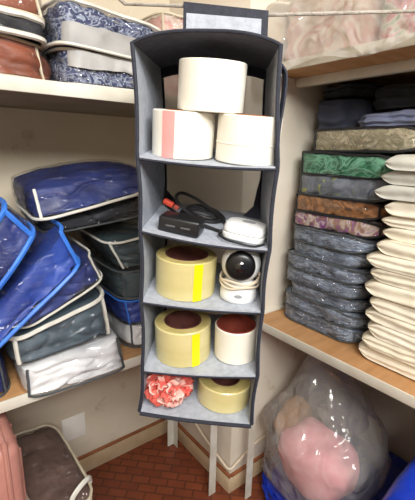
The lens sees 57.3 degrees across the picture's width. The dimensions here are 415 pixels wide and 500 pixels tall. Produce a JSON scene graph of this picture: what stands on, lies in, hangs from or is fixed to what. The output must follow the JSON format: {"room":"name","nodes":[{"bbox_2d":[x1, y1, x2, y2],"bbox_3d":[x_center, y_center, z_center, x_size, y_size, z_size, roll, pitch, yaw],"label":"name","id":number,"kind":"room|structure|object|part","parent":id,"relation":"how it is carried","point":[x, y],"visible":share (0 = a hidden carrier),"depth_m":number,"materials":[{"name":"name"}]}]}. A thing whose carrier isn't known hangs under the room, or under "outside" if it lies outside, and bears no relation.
{"room":"storage closet","nodes":[
{"label":"storage closet","id":0,"kind":"room"},
{"bbox_2d":[0,0,169,456],"bbox_3d":[-1.145,-0.157,1.123,2.370,2.700,0.100,-10,18,-37],"label":"wall","id":1,"kind":"structure","parent":0,"point":[30,140],"depth_m":1.57,"materials":[{"name":"beige paint"}]},
{"bbox_2d":[0,74,134,117],"bbox_3d":[-0.919,-0.393,0.853,2.270,0.034,0.490,-10,18,-37],"label":"wall shelf","id":2,"kind":"object","parent":1,"relation":"attached to","point":[18,92],"visible":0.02,"depth_m":1.05,"materials":[{"name":"white wood"}]},
{"bbox_2d":[0,34,53,80],"bbox_3d":[-0.720,-0.487,0.961,0.591,0.107,0.442,-10,18,-37],"label":"bag","id":3,"kind":"object","parent":2,"relation":"on","point":[18,57],"visible":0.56,"depth_m":0.93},
{"bbox_2d":[0,7,46,49],"bbox_3d":[-0.710,-0.547,0.925,0.543,0.063,0.421,-10,18,-37],"label":"bag","id":4,"kind":"object","parent":3,"relation":"on","point":[32,31],"visible":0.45,"depth_m":0.89,"materials":[{"name":"grey fabric"}]},
{"bbox_2d":[0,0,42,22],"bbox_3d":[-0.705,-0.609,0.904,0.536,0.089,0.397,-10,18,-37],"label":"bag","id":5,"kind":"object","parent":4,"relation":"on","point":[31,8],"visible":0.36,"depth_m":0.90,"materials":[{"name":"fabric"}]},
{"bbox_2d":[0,14,42,44],"bbox_3d":[-0.710,-0.550,0.925,0.526,0.044,0.403,-10,18,-37],"label":"quilt","id":6,"kind":"object","parent":4,"relation":"on","point":[32,31],"depth_m":0.90,"materials":[{"name":"grey fabric"}]},
{"bbox_3d":[-0.771,-0.343,0.669,2.270,0.034,0.006,-10,18,-37],"label":"edge trim","id":7,"kind":"part","parent":2,"relation":"part of","materials":[{"name":"white wood"}]},
{"bbox_2d":[44,47,133,90],"bbox_3d":[-0.366,-0.537,1.213,0.333,0.098,0.417,-10,18,-37],"label":"bag","id":8,"kind":"object","parent":2,"relation":"on","point":[69,65],"visible":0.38,"depth_m":1.02,"materials":[{"name":"blue fabric"}]},
{"bbox_2d":[37,0,159,60],"bbox_3d":[-0.362,-0.623,1.171,0.353,0.133,0.428,-10,18,-37],"label":"bag","id":9,"kind":"object","parent":8,"relation":"on","point":[91,27],"visible":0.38,"depth_m":0.99,"materials":[{"name":"blue fabric"}]},
{"bbox_2d":[141,11,182,30],"bbox_3d":[-0.139,-0.676,1.403,0.302,0.281,0.380,-10,18,-37],"label":"bag","id":10,"kind":"object","parent":2,"relation":"on","point":[163,20],"visible":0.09,"depth_m":1.20,"materials":[{"name":"pink fabric"}]},
{"bbox_2d":[62,412,85,441],"bbox_3d":[-0.613,0.816,1.746,0.105,0.120,0.004,-10,18,-37],"label":"wall plate","id":11,"kind":"object","parent":1,"relation":"attached to","point":[73,427],"depth_m":1.74,"materials":[{"name":"white plastic"}]},
{"bbox_2d":[77,419,166,471],"bbox_3d":[-1.104,1.109,1.427,2.258,0.097,0.014,-10,18,-37],"label":"baseboard","id":12,"kind":"structure","parent":1,"relation":"attached to","point":[107,452],"depth_m":1.93,"materials":[{"name":"wood"}]},
{"bbox_2d":[118,0,414,16],"bbox_3d":[-0.024,-0.812,0.858,1.668,0.558,0.169,5,15,13],"label":"rope","id":13,"kind":"object","parent":1,"relation":"attached to","point":[124,3],"visible":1,"depth_m":0.83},
{"bbox_2d":[86,433,265,499],"bbox_3d":[0.132,1.448,0.527,3.250,0.060,3.240,-10,18,-37],"label":"floor","id":14,"kind":"structure","parent":0,"point":[152,470],"depth_m":1.80,"materials":[{"name":"ceramic"}]},
{"bbox_2d":[0,412,26,499],"bbox_3d":[-0.737,0.870,1.035,0.455,0.770,0.239,-10,18,-37],"label":"suitcase","id":15,"kind":"object","parent":14,"relation":"on","point":[12,479],"visible":0.94,"depth_m":1.00,"materials":[{"name":"pink fabric"}]},
{"bbox_2d":[14,425,91,499],"bbox_3d":[-0.571,0.935,1.387,0.201,0.476,0.467,-10,18,-37],"label":"bag","id":16,"kind":"object","parent":14,"relation":"on","point":[52,470],"visible":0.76,"depth_m":1.33,"materials":[{"name":"brown fabric"}]},
{"bbox_3d":[-0.404,0.765,1.225,0.025,0.059,0.117,6,15,19],"label":"handle","id":17,"kind":"part","parent":16,"relation":"part of","materials":[{"name":"white fabric"}]},
{"bbox_2d":[0,335,216,495],"bbox_3d":[-0.946,0.804,1.159,2.270,0.828,0.490,-10,18,-37],"label":"wall shelf","id":18,"kind":"object","parent":14,"relation":"on","point":[17,396],"visible":0.15,"depth_m":1.27,"materials":[{"name":"brown wood"}]},
{"bbox_2d":[0,340,9,397],"bbox_3d":[-0.749,0.314,1.144,0.225,0.146,0.393,-10,18,-37],"label":"bag","id":19,"kind":"object","parent":18,"relation":"on","point":[4,377],"visible":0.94,"depth_m":1.07,"materials":[{"name":"blue plastic"}]},
{"bbox_2d":[0,348,6,392],"bbox_3d":[-0.748,0.314,1.145,0.208,0.126,0.378,-10,18,-37],"label":"quilt","id":20,"kind":"object","parent":19,"relation":"on","point":[3,373],"depth_m":1.07,"materials":[{"name":"fabric"}]},
{"bbox_2d":[0,218,79,347],"bbox_3d":[-0.597,0.092,1.112,0.360,0.367,0.416,-10,18,-37],"label":"bag","id":21,"kind":"object","parent":19,"relation":"on","point":[50,256],"visible":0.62,"depth_m":0.99,"materials":[{"name":"blue plastic"}]},
{"bbox_2d":[0,197,35,289],"bbox_3d":[-0.719,0.130,1.012,0.455,0.539,0.416,-10,18,-37],"label":"bag","id":22,"kind":"object","parent":21,"relation":"on","point":[17,234],"visible":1,"depth_m":0.92,"materials":[{"name":"blue plastic"}]},
{"bbox_2d":[0,203,28,278],"bbox_3d":[-0.719,0.130,1.012,0.429,0.514,0.399,-10,18,-37],"label":"quilt","id":23,"kind":"object","parent":22,"relation":"on","point":[14,230],"depth_m":0.92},
{"bbox_2d":[20,194,138,232],"bbox_3d":[-0.420,-0.153,1.261,0.350,0.119,0.338,-10,18,-37],"label":"bag","id":24,"kind":"object","parent":21,"relation":"on","point":[127,207],"visible":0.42,"depth_m":1.15,"materials":[{"name":"black fabric"}]},
{"bbox_2d":[13,161,137,220],"bbox_3d":[-0.416,-0.211,1.230,0.376,0.162,0.374,-10,18,-37],"label":"bag","id":25,"kind":"object","parent":24,"relation":"on","point":[53,190],"visible":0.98,"depth_m":1.12,"materials":[{"name":"blue plastic"}]},
{"bbox_2d":[9,327,124,396],"bbox_3d":[-0.496,0.306,1.298,0.338,0.131,0.418,-9,17,-34],"label":"bag","id":26,"kind":"object","parent":18,"relation":"on","point":[50,371],"visible":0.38,"depth_m":1.14,"materials":[{"name":"white plastic"}]},
{"bbox_2d":[2,284,109,364],"bbox_3d":[-0.526,0.178,1.232,0.316,0.165,0.420,-10,18,-37],"label":"bag","id":27,"kind":"object","parent":26,"relation":"on","point":[85,318],"visible":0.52,"depth_m":1.09,"materials":[{"name":"teal plastic"}]},
{"bbox_2d":[14,234,101,328],"bbox_3d":[-0.515,0.073,1.198,0.271,0.202,0.391,-10,18,-37],"label":"bag","id":28,"kind":"object","parent":27,"relation":"on","point":[88,275],"visible":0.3,"depth_m":1.08,"materials":[{"name":"blue plastic"}]},
{"bbox_3d":[-0.789,0.470,0.876,2.270,0.034,0.006,-10,18,-37],"label":"edge trim","id":29,"kind":"part","parent":18,"relation":"part of","materials":[{"name":"wood"}]},
{"bbox_2d":[107,308,140,347],"bbox_3d":[-0.295,0.249,1.523,0.249,0.100,0.396,-10,18,-37],"label":"bag","id":30,"kind":"object","parent":18,"relation":"on","point":[131,333],"visible":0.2,"depth_m":1.35,"materials":[{"name":"white plastic"}]},
{"bbox_2d":[95,287,140,323],"bbox_3d":[-0.293,0.160,1.485,0.276,0.095,0.395,-10,18,-37],"label":"bag","id":31,"kind":"object","parent":30,"relation":"on","point":[128,311],"visible":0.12,"depth_m":1.30,"materials":[{"name":"blue plastic"}]},
{"bbox_2d":[89,247,139,299],"bbox_3d":[-0.294,0.064,1.460,0.279,0.110,0.392,-10,18,-37],"label":"bag","id":32,"kind":"object","parent":31,"relation":"on","point":[121,283],"visible":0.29,"depth_m":1.29,"materials":[{"name":"black fabric"}]},
{"bbox_2d":[77,213,139,268],"bbox_3d":[-0.302,-0.057,1.405,0.317,0.151,0.372,-10,18,-37],"label":"bag","id":33,"kind":"object","parent":32,"relation":"on","point":[118,242],"visible":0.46,"depth_m":1.26,"materials":[{"name":"black fabric"}]},
{"bbox_3d":[-0.175,0.646,1.900,0.038,0.802,0.038,-10,18,-37],"label":"leg","id":34,"kind":"part","parent":18,"relation":"part of","materials":[{"name":"white metal"}]},
{"bbox_3d":[0.019,0.717,1.641,0.038,0.802,0.038,-10,18,-37],"label":"leg","id":35,"kind":"part","parent":18,"relation":"part of","materials":[{"name":"white metal"}]},
{"bbox_2d":[245,304,414,499],"bbox_3d":[1.174,0.893,0.948,0.751,0.854,2.440,-10,18,-37],"label":"wall shelf","id":36,"kind":"object","parent":14,"relation":"on","point":[347,358],"visible":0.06,"depth_m":1.34,"materials":[{"name":"brown wood"}]},
{"bbox_3d":[0.181,0.717,1.627,0.038,0.816,0.038,-10,18,-37],"label":"leg","id":37,"kind":"part","parent":36,"relation":"part of","materials":[{"name":"white metal"}]},
{"bbox_3d":[0.464,0.229,1.788,0.694,0.014,0.011,-10,18,-37],"label":"trim","id":38,"kind":"part","parent":36,"relation":"part of","materials":[{"name":"white wood"}]},
{"bbox_2d":[284,304,367,342],"bbox_3d":[0.556,0.254,1.577,0.378,0.068,0.388,-10,18,-37],"label":"pack","id":39,"kind":"object","parent":36,"relation":"on","point":[341,334],"visible":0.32,"depth_m":1.44},
{"bbox_2d":[284,286,370,328],"bbox_3d":[0.555,0.202,1.562,0.387,0.066,0.390,-10,18,-37],"label":"pack","id":40,"kind":"object","parent":39,"relation":"on","point":[351,320],"visible":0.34,"depth_m":1.42},
{"bbox_2d":[290,281,371,311],"bbox_3d":[0.568,0.146,1.553,0.376,0.067,0.347,-10,18,-37],"label":"pack","id":41,"kind":"object","parent":40,"relation":"on","point":[340,304],"visible":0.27,"depth_m":1.41},
{"bbox_2d":[286,264,372,298],"bbox_3d":[0.555,0.093,1.537,0.388,0.068,0.385,-10,18,-37],"label":"pack","id":42,"kind":"object","parent":41,"relation":"on","point":[340,290],"visible":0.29,"depth_m":1.39},
{"bbox_2d":[287,248,374,284],"bbox_3d":[0.554,0.041,1.520,0.380,0.065,0.382,-10,18,-37],"label":"pack","id":43,"kind":"object","parent":42,"relation":"on","point":[345,275],"visible":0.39,"depth_m":1.37},
{"bbox_2d":[294,240,373,267],"bbox_3d":[0.568,-0.015,1.511,0.377,0.066,0.360,-10,18,-37],"label":"pack","id":44,"kind":"object","parent":43,"relation":"on","point":[352,260],"visible":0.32,"depth_m":1.38},
{"bbox_2d":[293,224,388,252],"bbox_3d":[0.562,-0.066,1.490,0.385,0.064,0.384,-10,18,-37],"label":"pack","id":45,"kind":"object","parent":44,"relation":"on","point":[338,242],"visible":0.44,"depth_m":1.35},
{"bbox_2d":[293,209,389,238],"bbox_3d":[0.583,-0.121,1.482,0.382,0.069,0.424,-10,18,-37],"label":"pack","id":46,"kind":"object","parent":45,"relation":"on","point":[372,229],"visible":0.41,"depth_m":1.34},
{"bbox_2d":[295,191,397,220],"bbox_3d":[0.586,-0.182,1.470,0.385,0.076,0.413,-10,18,-37],"label":"pack","id":47,"kind":"object","parent":46,"relation":"on","point":[312,203],"visible":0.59,"depth_m":1.33},
{"bbox_2d":[300,173,393,201],"bbox_3d":[0.604,-0.247,1.436,0.386,0.086,0.432,-10,18,-37],"label":"pack","id":48,"kind":"object","parent":47,"relation":"on","point":[357,189],"visible":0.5,"depth_m":1.32},
{"bbox_2d":[301,150,395,179],"bbox_3d":[0.606,-0.320,1.419,0.379,0.094,0.433,-10,18,-37],"label":"pack","id":49,"kind":"object","parent":48,"relation":"on","point":[363,166],"visible":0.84,"depth_m":1.30},
{"bbox_2d":[313,126,414,153],"bbox_3d":[0.652,-0.394,1.375,0.385,0.089,0.449,-10,18,-37],"label":"pack","id":50,"kind":"object","parent":49,"relation":"on","point":[368,139],"visible":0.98,"depth_m":1.25},
{"bbox_2d":[317,98,378,128],"bbox_3d":[0.600,-0.537,1.529,0.395,0.117,0.230,-10,18,-37],"label":"folded garment","id":51,"kind":"object","parent":50,"relation":"on","point":[337,113],"visible":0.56,"depth_m":1.39,"materials":[{"name":"blue fabric"}]},
{"bbox_2d":[324,83,384,100],"bbox_3d":[0.623,-0.617,1.506,0.381,0.055,0.230,-10,18,-37],"label":"folded garment","id":52,"kind":"object","parent":51,"relation":"on","point":[367,91],"visible":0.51,"depth_m":1.38,"materials":[{"name":"black fabric"}]},
{"bbox_2d":[359,108,414,126],"bbox_3d":[0.724,-0.450,1.310,0.374,0.062,0.340,-10,18,-37],"label":"folded garment","id":53,"kind":"object","parent":50,"relation":"on","point":[406,117],"visible":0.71,"depth_m":1.21,"materials":[{"name":"blue fabric"}]},
{"bbox_2d":[374,82,414,111],"bbox_3d":[0.794,-0.518,1.282,0.365,0.092,0.400,-11,19,-39],"label":"folded garment","id":54,"kind":"object","parent":53,"relation":"on","point":[400,96],"visible":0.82,"depth_m":1.24,"materials":[{"name":"black fabric"}]},
{"bbox_3d":[0.928,0.550,0.657,0.006,0.034,2.440,-10,18,-37],"label":"edge trim","id":55,"kind":"part","parent":36,"relation":"part of","materials":[{"name":"white wood"}]},
{"bbox_2d":[359,340,414,379],"bbox_3d":[0.804,0.357,1.215,0.375,0.052,0.531,-10,18,-37],"label":"pack","id":56,"kind":"object","parent":36,"relation":"on","point":[405,369],"visible":0.46,"depth_m":1.21,"materials":[{"name":"fabric"}]},
{"bbox_2d":[362,328,414,366],"bbox_3d":[0.801,0.316,1.193,0.374,0.049,0.516,-10,18,-37],"label":"pack","id":57,"kind":"object","parent":56,"relation":"on","point":[408,357],"visible":0.52,"depth_m":1.19,"materials":[{"name":"fabric"}]},
{"bbox_2d":[368,320,414,352],"bbox_3d":[0.806,0.274,1.177,0.372,0.055,0.502,-10,18,-37],"label":"pack","id":58,"kind":"object","parent":57,"relation":"on","point":[399,339],"visible":0.51,"depth_m":1.18,"materials":[{"name":"fabric"}]},
{"bbox_2d":[365,306,414,336],"bbox_3d":[0.800,0.229,1.173,0.377,0.044,0.521,-10,18,-37],"label":"pack","id":59,"kind":"object","parent":58,"relation":"on","point":[371,313],"visible":0.48,"depth_m":1.18,"materials":[{"name":"fabric"}]},
{"bbox_2d":[370,296,414,325],"bbox_3d":[0.802,0.189,1.153,0.376,0.055,0.506,-10,18,-37],"label":"pack","id":60,"kind":"object","parent":59,"relation":"on","point":[406,314],"visible":0.52,"depth_m":1.16,"materials":[{"name":"fabric"}]},
{"bbox_2d":[365,278,414,308],"bbox_3d":[0.799,0.140,1.149,0.376,0.052,0.528,-10,18,-37],"label":"pack","id":61,"kind":"object","parent":60,"relation":"on","point":[404,297],"visible":0.59,"depth_m":1.16,"materials":[{"name":"fabric"}]},
{"bbox_2d":[371,267,414,291],"bbox_3d":[0.805,0.095,1.139,0.375,0.051,0.519,-10,18,-37],"label":"pack","id":62,"kind":"object","parent":61,"relation":"on","point":[402,281],"visible":0.56,"depth_m":1.15,"materials":[{"name":"fabric"}]},
{"bbox_2d":[367,250,414,276],"bbox_3d":[0.796,0.050,1.131,0.376,0.050,0.537,-10,18,-37],"label":"pack","id":63,"kind":"object","parent":62,"relation":"on","point":[378,259],"visible":0.7,"depth_m":1.14,"materials":[{"name":"fabric"}]},
{"bbox_2d":[376,238,414,260],"bbox_3d":[0.810,0.008,1.114,0.374,0.052,0.507,-10,18,-37],"label":"pack","id":64,"kind":"object","parent":63,"relation":"on","point":[390,247],"visible":0.72,"depth_m":1.13,"materials":[{"name":"fabric"}]},
{"bbox_2d":[383,227,414,244],"bbox_3d":[0.821,-0.034,1.110,0.376,0.046,0.504,-10,18,-37],"label":"pack","id":65,"kind":"object","parent":64,"relation":"on","point":[397,234],"visible":0.67,"depth_m":1.13,"materials":[{"name":"fabric"}]},
{"bbox_2d":[381,215,414,230],"bbox_3d":[0.821,-0.071,1.102,0.372,0.042,0.511,-10,18,-37],"label":"pack","id":66,"kind":"object","parent":65,"relation":"on","point":[392,221],"visible":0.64,"depth_m":1.13,"materials":[{"name":"fabric"}]},
{"bbox_2d":[385,200,414,218],"bbox_3d":[0.817,-0.110,1.085,0.372,0.054,0.505,-10,18,-37],"label":"pack","id":67,"kind":"object","parent":66,"relation":"on","point":[405,209],"visible":0.9,"depth_m":1.11,"materials":[{"name":"fabric"}]},
{"bbox_2d":[375,185,414,201],"bbox_3d":[0.804,-0.155,1.082,0.375,0.047,0.539,-10,18,-37],"label":"pack","id":68,"kind":"object","parent":67,"relation":"on","point":[392,192],"visible":0.92,"depth_m":1.10,"materials":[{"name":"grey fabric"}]},
{"bbox_2d":[382,170,414,185],"bbox_3d":[0.819,-0.198,1.078,0.372,0.048,0.528,-10,18,-37],"label":"pack","id":69,"kind":"object","parent":68,"relation":"on","point":[397,177],"visible":0.95,"depth_m":1.11,"materials":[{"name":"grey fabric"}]},
{"bbox_2d":[385,154,414,170],"bbox_3d":[0.809,-0.239,1.050,0.376,0.055,0.516,-10,18,-37],"label":"pack","id":70,"kind":"object","parent":69,"relation":"on","point":[403,162],"visible":1,"depth_m":1.08,"materials":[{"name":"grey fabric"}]},
{"bbox_2d":[262,436,414,499],"bbox_3d":[0.747,0.868,1.505,0.746,0.601,1.069,-10,18,-37],"label":"plastic bag","id":71,"kind":"object","parent":14,"relation":"on","point":[399,484],"visible":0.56,"depth_m":1.69,"materials":[{"name":"plastic"}]},
{"bbox_2d":[261,355,391,499],"bbox_3d":[0.508,0.694,1.627,0.499,0.723,0.523,-10,18,-37],"label":"plastic bag","id":72,"kind":"object","parent":71,"relation":"on","point":[314,374],"visible":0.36,"depth_m":1.72,"materials":[{"name":"clear plastic"}]},
{"bbox_2d":[273,395,312,443],"bbox_3d":[0.393,0.796,1.753,0.216,0.251,0.115,-10,18,-37],"label":"toy","id":73,"kind":"object","parent":72,"relation":"in","point":[296,408],"visible":0.58,"depth_m":1.70,"materials":[{"name":"beige fabric"}]},
{"bbox_2d":[278,416,359,499],"bbox_3d":[0.463,0.877,1.600,0.255,0.295,0.339,-10,18,-37],"label":"pink stuffed item","id":74,"kind":"object","parent":72,"relation":"in","point":[319,462],"visible":0.98,"depth_m":1.50},
{"bbox_2d":[317,389,368,436],"bbox_3d":[0.559,0.670,1.589,0.152,0.174,0.216,-10,18,-37],"label":"toy","id":75,"kind":"object","parent":72,"relation":"in","point":[343,413],"visible":0.99,"depth_m":1.52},
{"bbox_2d":[130,2,287,427],"bbox_3d":[0.004,-0.077,0.958,0.316,0.972,0.308,2,14,3],"label":"organizer","id":76,"kind":"object","parent":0,"point":[240,34],"visible":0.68,"depth_m":0.89,"materials":[{"name":"grey fabric"}]},
{"bbox_3d":[-0.142,-0.046,0.978,0.019,0.839,0.300,2,14,3],"label":"panel","id":77,"kind":"part","parent":76,"relation":"part of","materials":[{"name":"grey fabric"}]},
{"bbox_2d":[144,374,194,407],"bbox_3d":[-0.100,0.344,0.980,0.133,0.106,0.136,-10,18,-37],"label":"fabric flower","id":78,"kind":"object","parent":76,"relation":"on","point":[168,391],"visible":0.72,"depth_m":0.94,"materials":[{"name":"red fabric"}]},
{"bbox_2d":[163,198,179,209],"bbox_3d":[-0.085,-0.108,0.895,0.039,0.027,0.016,4,14,9],"label":"plug","id":79,"kind":"object","parent":76,"relation":"in","point":[166,201],"visible":1,"depth_m":0.89,"materials":[{"name":"plastic"}]},
{"bbox_2d":[158,210,204,237],"bbox_3d":[-0.058,-0.059,0.856,0.097,0.050,0.062,4,15,11],"label":"power adapter","id":80,"kind":"object","parent":76,"relation":"in","point":[169,221],"visible":1,"depth_m":0.83,"materials":[{"name":"black plastic"}]},
{"bbox_2d":[155,308,210,367],"bbox_3d":[-0.062,0.219,0.969,0.145,0.104,0.146,-10,18,-37],"label":"tape roll","id":81,"kind":"object","parent":76,"relation":"in","point":[182,337],"visible":0.98,"depth_m":0.92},
{"bbox_2d":[152,108,215,159],"bbox_3d":[-0.053,-0.259,0.846,0.140,0.112,0.147,-10,18,-37],"label":"tape roll","id":82,"kind":"object","parent":76,"relation":"in","point":[176,134],"visible":0.95,"depth_m":0.79,"materials":[{"name":"cardboard"}]},
{"bbox_2d":[155,244,216,301],"bbox_3d":[-0.052,0.052,0.929,0.148,0.106,0.155,-10,18,-37],"label":"tape roll","id":83,"kind":"object","parent":76,"relation":"in","point":[184,272],"visible":1,"depth_m":0.88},
{"bbox_2d":[165,191,225,232],"bbox_3d":[-0.017,-0.103,0.964,0.157,0.085,0.143,5,15,15],"label":"cable","id":84,"kind":"object","parent":76,"relation":"in","point":[218,215],"visible":0.76,"depth_m":0.98,"materials":[{"name":"black rubber"}]},
{"bbox_3d":[-0.021,0.367,1.075,0.271,0.040,0.300,2,14,3],"label":"panel","id":85,"kind":"part","parent":76,"relation":"part of","materials":[{"name":"grey fabric"}]},
{"bbox_3d":[-0.009,0.245,1.044,0.269,0.032,0.300,2,14,3],"label":"shelf panel","id":86,"kind":"part","parent":76,"relation":"part of","materials":[{"name":"grey fabric"}]},
{"bbox_3d":[-0.004,0.080,1.001,0.270,0.040,0.300,2,14,3],"label":"shelf panel","id":87,"kind":"part","parent":76,"relation":"part of","materials":[{"name":"grey fabric"}]},
{"bbox_3d":[0.004,-0.072,0.962,0.275,0.065,0.300,2,14,3],"label":"shelf panel","id":88,"kind":"part","parent":76,"relation":"part of","materials":[{"name":"grey fabric"}]},
{"bbox_3d":[0.006,-0.445,0.868,0.279,0.035,0.300,2,14,3],"label":"roof panel","id":89,"kind":"part","parent":76,"relation":"part of","materials":[{"name":"grey fabric"}]},
{"bbox_3d":[0.009,-0.233,0.921,0.284,0.054,0.300,2,14,3],"label":"shelf panel","id":90,"kind":"part","parent":76,"relation":"part of","materials":[{"name":"grey fabric"}]},
{"bbox_3d":[0.009,-0.084,1.111,0.289,0.854,0.003,2,14,3],"label":"panel","id":91,"kind":"part","parent":76,"relation":"part of","materials":[{"name":"grey fabric"}]},
{"bbox_2d":[197,378,250,413],"bbox_3d":[0.044,0.362,1.011,0.142,0.072,0.145,-10,18,-37],"label":"tape roll","id":92,"kind":"object","parent":76,"relation":"in","point":[224,396],"visible":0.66,"depth_m":0.96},
{"bbox_2d":[214,314,255,364],"bbox_3d":[0.071,0.225,0.966,0.110,0.094,0.110,-10,18,-37],"label":"tape roll","id":93,"kind":"object","parent":76,"relation":"on","point":[235,334],"visible":0.97,"depth_m":0.93,"materials":[{"name":"white plastic"}]},
{"bbox_2d":[219,249,260,303],"bbox_3d":[0.077,0.053,0.897,0.097,0.135,0.104,-1,15,-10],"label":"security camera","id":94,"kind":"object","parent":76,"relation":"in","point":[240,268],"visible":0.93,"depth_m":0.87,"materials":[{"name":"white plastic"}]},
{"bbox_3d":[0.076,0.065,0.904,0.096,0.036,0.097,-10,18,-37],"label":"cord","id":95,"kind":"part","parent":94,"relation":"part of","materials":[{"name":"white plastic"}]},
{"bbox_3d":[0.074,0.036,0.855,0.068,0.069,0.023,3,14,7],"label":"plate","id":96,"kind":"part","parent":94,"relation":"part of","materials":[{"name":"black plastic"}]},
{"bbox_2d":[218,217,266,247],"bbox_3d":[0.081,-0.043,0.862,0.109,0.050,0.106,6,15,17],"label":"charger","id":97,"kind":"object","parent":76,"relation":"in","point":[244,230],"visible":1,"depth_m":0.84,"materials":[{"name":"white plastic"}]},
{"bbox_3d":[0.069,-0.023,0.838,0.108,0.021,0.047,9,16,28],"label":"cord","id":98,"kind":"part","parent":97,"relation":"part of","materials":[{"name":"white plastic"}]},
{"bbox_3d":[0.088,-0.052,0.869,0.095,0.035,0.081,6,15,17],"label":"lid","id":99,"kind":"part","parent":97,"relation":"part of","materials":[{"name":"white plastic"}]},
{"bbox_2d":[215,113,282,165],"bbox_3d":[0.089,-0.241,0.824,0.140,0.112,0.147,-10,18,-37],"label":"tape roll","id":100,"kind":"object","parent":76,"relation":"in","point":[242,139],"visible":0.86,"depth_m":0.77,"materials":[{"name":"white plastic tape"},{"name":"cardboard"}]},
{"bbox_2d":[177,57,247,113],"bbox_3d":[0.009,-0.347,0.812,0.146,0.115,0.153,-10,18,-37],"label":"tape roll","id":101,"kind":"object","parent":100,"relation":"on","point":[214,85],"visible":0.99,"depth_m":0.76,"materials":[{"name":"white plastic tape"},{"name":"cardboard"}]},
{"bbox_3d":[0.137,-0.026,0.965,0.026,0.855,0.300,2,14,3],"label":"panel","id":102,"kind":"part","parent":76,"relation":"part of","materials":[{"name":"grey fabric"}]},
{"bbox_2d":[170,0,330,473],"bbox_3d":[0.293,-0.323,1.901,0.880,2.700,0.600,-10,18,-37],"label":"wall","id":103,"kind":"structure","parent":0,"point":[280,361],"depth_m":1.61,"materials":[{"name":"paint"}]},
{"bbox_2d":[178,422,230,493],"bbox_3d":[-0.055,1.009,1.913,0.014,0.097,0.512,-10,18,-37],"label":"baseboard","id":104,"kind":"structure","parent":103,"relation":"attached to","point":[190,443],"depth_m":1.87,"materials":[{"name":"wood"}]},
{"bbox_2d":[165,419,274,469],"bbox_3d":[0.072,0.859,1.963,0.376,0.209,0.509,-10,18,-37],"label":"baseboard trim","id":105,"kind":"structure","parent":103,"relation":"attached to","point":[196,425],"depth_m":1.76,"materials":[{"name":"white wood"}]},
{"bbox_2d":[356,154,414,462],"bbox_3d":[1.592,-0.038,0.897,0.100,2.700,2.640,-10,18,-37],"label":"wall","id":106,"kind":"structure","parent":0,"point":[398,418],"depth_m":1.90,"materials":[{"name":"paint"}]},
{"bbox_2d":[230,416,321,491],"bbox_3d":[0.413,1.008,1.959,0.780,0.097,0.014,-10,18,-37],"label":"baseboard","id":107,"kind":"structure","parent":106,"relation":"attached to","point":[238,477],"depth_m":1.79,"materials":[{"name":"cream painted wood"}]},
{"bbox_2d":[281,32,414,87],"bbox_3d":[1.224,-0.421,0.629,0.700,0.052,2.440,-10,18,-37],"label":"wall shelf","id":108,"kind":"object","parent":106,"relation":"attached to","point":[386,62],"visible":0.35,"depth_m":1.20,"materials":[{"name":"brown wood"}]},
{"bbox_2d":[275,0,293,2],"bbox_3d":[0.703,-0.617,0.993,0.497,0.342,1.150,-10,18,-37],"label":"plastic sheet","id":109,"kind":"object","parent":108,"relation":"on","point":[288,1],"visible":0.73,"depth_m":1.32,"materials":[{"name":"beige plastic"}]},
{"bbox_2d":[286,0,383,60],"bbox_3d":[0.511,-0.759,1.330,0.440,0.227,0.350,-10,18,-37],"label":"cloth bundle","id":110,"kind":"object","parent":108,"relation":"on","point":[306,35],"visible":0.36,"depth_m":1.18,"materials":[{"name":"pink fabric"}]},
{"bbox_3d":[0.950,-0.385,0.419,0.006,0.030,2.440,-10,18,-37],"label":"edge trim","id":111,"kind":"part","parent":108,"relation":"part of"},
{"bbox_3d":[1.094,-0.388,0.532,0.030,0.030,2.438,-10,18,-37],"label":"rail","id":112,"kind":"part","parent":108,"relation":"part of","materials":[{"name":"brown wood"}]},
{"bbox_2d":[378,0,414,39],"bbox_3d":[0.709,-0.694,1.114,0.429,0.215,0.274,-10,18,-37],"label":"cloth bundle","id":113,"kind":"object","parent":108,"relation":"on","point":[392,25],"visible":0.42,"depth_m":1.04,"materials":[{"name":"fabric"}]}
]}

